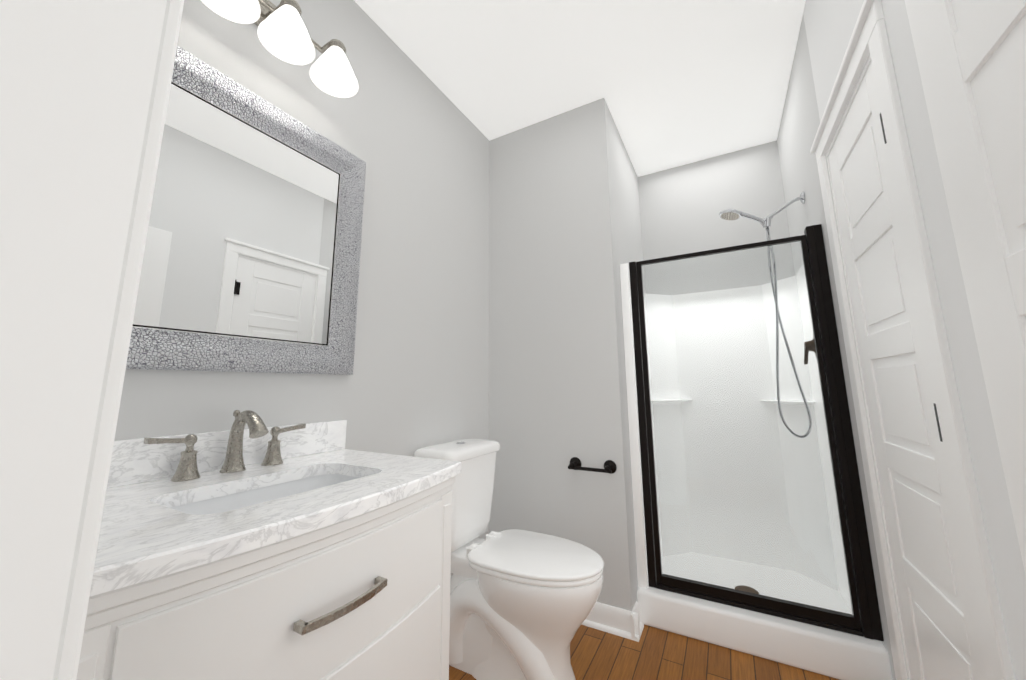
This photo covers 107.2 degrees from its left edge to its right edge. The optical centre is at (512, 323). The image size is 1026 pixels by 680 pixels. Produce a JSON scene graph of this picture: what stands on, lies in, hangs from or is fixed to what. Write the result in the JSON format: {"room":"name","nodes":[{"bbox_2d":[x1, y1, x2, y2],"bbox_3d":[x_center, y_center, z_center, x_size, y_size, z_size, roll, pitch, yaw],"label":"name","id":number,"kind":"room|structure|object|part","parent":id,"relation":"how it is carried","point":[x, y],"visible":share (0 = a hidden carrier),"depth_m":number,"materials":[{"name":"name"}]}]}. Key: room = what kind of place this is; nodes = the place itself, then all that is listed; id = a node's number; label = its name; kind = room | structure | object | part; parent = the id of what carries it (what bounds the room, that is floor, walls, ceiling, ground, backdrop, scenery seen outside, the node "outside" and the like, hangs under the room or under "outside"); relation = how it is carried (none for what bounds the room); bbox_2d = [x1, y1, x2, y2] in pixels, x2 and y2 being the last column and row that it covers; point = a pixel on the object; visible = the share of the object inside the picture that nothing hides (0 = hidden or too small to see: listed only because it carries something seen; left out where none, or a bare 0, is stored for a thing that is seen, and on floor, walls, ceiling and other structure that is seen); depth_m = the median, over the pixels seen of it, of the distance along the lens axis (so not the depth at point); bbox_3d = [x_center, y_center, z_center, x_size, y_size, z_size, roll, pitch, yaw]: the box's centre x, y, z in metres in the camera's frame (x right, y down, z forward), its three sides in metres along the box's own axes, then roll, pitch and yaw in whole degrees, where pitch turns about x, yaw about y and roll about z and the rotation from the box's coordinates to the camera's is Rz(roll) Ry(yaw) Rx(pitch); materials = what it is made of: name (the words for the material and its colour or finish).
{"room":"bathroom","nodes":[
{"label":"bathroom","id":0,"kind":"room"},
{"bbox_2d":[114,0,488,575],"bbox_3d":[-0.964,-0.094,0.952,0.100,2.736,3.185,-6,-11,29],"label":"wall","id":1,"kind":"structure","parent":0,"point":[407,130],"depth_m":1.65,"materials":[{"name":"grey paint"}]},
{"bbox_2d":[76,419,346,511],"bbox_3d":[-0.804,0.346,1.037,0.020,0.102,0.788,-6,-11,29],"label":"backsplash","id":2,"kind":"structure","parent":1,"relation":"attached to","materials":[{"name":"stone"}]},
{"bbox_2d":[126,45,365,374],"bbox_3d":[-0.797,-0.291,1.148,0.036,0.865,0.784,-6,-11,29],"label":"mirror","id":3,"kind":"object","parent":1,"relation":"attached to","point":[251,259],"visible":0.6,"depth_m":1.14,"materials":[{"name":"silver metal"}]},
{"bbox_2d":[201,0,358,97],"bbox_3d":[-0.729,-0.976,1.208,0.216,0.223,0.485,-6,-11,29],"label":"sconce","id":4,"kind":"object","parent":1,"relation":"attached to","point":[283,34],"visible":1,"depth_m":1.23,"materials":[{"name":"white glass"}]},
{"bbox_3d":[-0.782,-0.950,1.043,0.155,0.118,0.155,-6,-11,29],"label":"lamp shade","id":5,"kind":"part","parent":4,"relation":"part of","materials":[{"name":"white glass"}]},
{"bbox_3d":[-0.702,-0.927,1.185,0.155,0.118,0.155,-6,-11,29],"label":"lamp shade","id":6,"kind":"part","parent":4,"relation":"part of","materials":[{"name":"white glass"}]},
{"bbox_3d":[-0.622,-0.904,1.327,0.155,0.118,0.155,-6,-11,29],"label":"lamp shade","id":7,"kind":"part","parent":4,"relation":"part of","materials":[{"name":"white glass"}]},
{"bbox_2d":[354,0,805,176],"bbox_3d":[0.593,-1.527,0.931,3.090,0.060,4.260,-6,-11,29],"label":"ceiling","id":8,"kind":"structure","parent":0,"point":[674,83],"depth_m":1.93,"materials":[{"name":"white paint"}]},
{"bbox_2d":[449,625,838,679],"bbox_3d":[0.616,1.231,0.472,3.090,0.060,4.260,-6,-11,29],"label":"floor","id":9,"kind":"structure","parent":0,"point":[653,653],"depth_m":1.54,"materials":[{"name":"brown wood"}]},
{"bbox_2d":[76,410,461,679],"bbox_3d":[-0.545,0.734,0.828,0.604,1.056,0.788,-6,-11,29],"label":"bathroom vanity","id":10,"kind":"object","parent":9,"relation":"on","point":[257,549],"visible":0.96,"depth_m":0.71,"materials":[{"name":"wood"}]},
{"bbox_2d":[143,434,200,481],"bbox_3d":[-0.813,0.322,0.908,0.056,0.107,0.113,-6,-11,29],"label":"handle","id":11,"kind":"object","parent":10,"relation":"on","point":[187,469],"depth_m":0.92,"materials":[{"name":"silver metal"}]},
{"bbox_2d":[219,410,268,473],"bbox_3d":[-0.707,0.310,1.002,0.155,0.159,0.058,-6,-11,29],"label":"faucet","id":12,"kind":"object","parent":10,"relation":"on","point":[233,462],"depth_m":1.00,"materials":[{"name":"silver metal"}]},
{"bbox_3d":[-0.562,0.424,0.884,0.574,0.045,0.761,-6,-11,29],"label":"moulding","id":13,"kind":"part","parent":10,"relation":"part of","materials":[{"name":"white wood"}]},
{"bbox_2d":[260,423,305,465],"bbox_3d":[-0.686,0.358,1.133,0.056,0.107,0.113,-6,-11,29],"label":"handle","id":14,"kind":"object","parent":10,"relation":"on","point":[273,457],"depth_m":1.10,"materials":[{"name":"silver metal"}]},
{"bbox_3d":[-0.309,0.521,0.706,0.038,0.013,0.182,-6,-11,29],"label":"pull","id":15,"kind":"part","parent":10,"relation":"part of","materials":[{"name":"silver metal"}]},
{"bbox_2d":[414,439,603,679],"bbox_3d":[-0.012,0.955,1.577,0.782,0.858,0.414,-6,-11,29],"label":"toilet","id":16,"kind":"object","parent":9,"relation":"on","point":[522,603],"visible":0.88,"depth_m":1.45,"materials":[{"name":"white ceramic"}]},
{"bbox_3d":[-0.248,0.805,1.734,0.203,0.392,0.384,-6,-11,29],"label":"tank","id":17,"kind":"part","parent":16,"relation":"part of","materials":[{"name":"white ceramic"}]},
{"bbox_3d":[-0.248,0.585,1.770,0.228,0.052,0.414,-6,-11,29],"label":"lid","id":18,"kind":"part","parent":16,"relation":"part of","materials":[{"name":"white ceramic"}]},
{"bbox_3d":[0.092,0.936,1.522,0.544,0.048,0.382,-6,-11,29],"label":"seat","id":19,"kind":"part","parent":16,"relation":"part of","materials":[{"name":"white plastic"}]},
{"bbox_2d":[488,98,645,610],"bbox_3d":[0.405,0.169,2.597,0.874,2.736,1.055,-6,-11,29],"label":"wall block","id":20,"kind":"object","parent":9,"relation":"on","point":[565,236],"visible":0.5,"depth_m":2.11,"materials":[{"name":"grey paint"}]},
{"bbox_2d":[568,457,616,473],"bbox_3d":[0.382,0.703,1.869,0.242,0.064,0.071,-6,-11,29],"label":"toilet paper holder","id":21,"kind":"object","parent":20,"relation":"attached to","point":[610,466],"visible":1,"depth_m":1.85,"materials":[{"name":"black metal"}]},
{"bbox_2d":[581,602,639,641],"bbox_3d":[0.208,1.387,1.880,0.806,0.100,0.031,-6,-11,29],"label":"baseboard","id":22,"kind":"structure","parent":20,"relation":"attached to","point":[609,619],"depth_m":1.74,"materials":[{"name":"white wood"}]},
{"bbox_2d":[630,601,643,640],"bbox_3d":[0.571,1.361,1.735,0.031,0.100,0.125,-6,-11,29],"label":"baseboard","id":23,"kind":"structure","parent":20,"relation":"attached to","point":[636,609],"depth_m":1.71,"materials":[{"name":"white wood"}]},
{"bbox_2d":[620,263,892,679],"bbox_3d":[1.185,0.560,2.090,0.902,1.785,0.858,-6,-11,29],"label":"shower surround","id":24,"kind":"object","parent":9,"relation":"on","point":[839,655],"visible":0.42,"depth_m":2.28,"materials":[{"name":"white plastic"}]},
{"bbox_2d":[804,334,816,364],"bbox_3d":[1.473,0.113,1.874,0.068,0.172,0.164,-6,-11,29],"label":"shower valve","id":25,"kind":"object","parent":24,"relation":"attached to","point":[810,345],"depth_m":1.86,"materials":[{"name":"brown metal"}]},
{"bbox_2d":[638,140,794,294],"bbox_3d":[1.458,0.154,2.559,1.006,2.736,0.100,-6,-11,29],"label":"wall","id":26,"kind":"structure","parent":0,"point":[682,207],"depth_m":2.67,"materials":[{"name":"grey paint"}]},
{"bbox_2d":[777,0,1025,679],"bbox_3d":[1.126,-0.095,1.048,0.100,2.736,2.900,-6,-11,29],"label":"wall","id":27,"kind":"structure","parent":0,"point":[1006,556],"depth_m":0.89,"materials":[{"name":"grey paint"}]},
{"bbox_2d":[629,224,883,640],"bbox_3d":[1.033,0.415,1.789,0.852,1.676,0.048,-6,-11,29],"label":"shower door frame","id":28,"kind":"object","parent":27,"relation":"attached to","point":[864,619],"visible":1,"depth_m":1.64,"materials":[{"name":"black metal"}]},
{"bbox_2d":[642,240,850,614],"bbox_3d":[1.026,0.414,1.793,0.716,1.566,0.006,-6,-11,29],"label":"shower door","id":29,"kind":"object","parent":28,"relation":"in","point":[738,429],"visible":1,"depth_m":1.77,"materials":[{"name":"clear glass"}]},
{"bbox_2d":[719,192,811,437],"bbox_3d":[1.350,-0.057,1.969,0.391,1.248,0.095,-6,-11,29],"label":"shower head","id":30,"kind":"object","parent":27,"relation":"attached to","point":[733,214],"visible":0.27,"depth_m":1.96},
{"bbox_3d":[1.346,-0.591,2.058,0.391,0.164,0.094,-6,-11,29],"label":"arm","id":31,"kind":"part","parent":30,"relation":"part of"},
{"bbox_2d":[828,62,986,679],"bbox_3d":[1.176,0.268,1.100,0.096,2.020,0.613,-6,-11,29],"label":"closet door","id":32,"kind":"structure","parent":27,"relation":"in","point":[940,627],"depth_m":1.12,"materials":[{"name":"white wood"}]},
{"bbox_2d":[810,0,1014,679],"bbox_3d":[1.194,0.268,1.108,0.098,2.039,0.609,-6,-11,29],"label":"door frame","id":33,"kind":"structure","parent":27,"relation":"attached to","point":[858,355],"depth_m":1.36,"materials":[{"name":"white wood"}]},
{"bbox_3d":[-0.028,-1.248,0.274,0.796,0.696,0.120,-6,-11,29],"label":"wall","id":34,"kind":"structure","parent":0,"visible":0},
{"bbox_2d":[0,0,183,679],"bbox_3d":[-0.014,0.037,0.078,0.946,2.175,0.154,-6,-11,29],"label":"door frame","id":35,"kind":"structure","parent":34,"relation":"attached to","point":[76,80],"depth_m":0.29,"materials":[{"name":"white wood"}]},
{"bbox_2d":[905,0,1025,574],"bbox_3d":[0.576,0.121,0.218,0.095,2.030,0.802,-6,-11,29],"label":"entry door","id":36,"kind":"structure","parent":34,"relation":"in","point":[971,57],"depth_m":0.55,"materials":[{"name":"white wood"}]}
]}

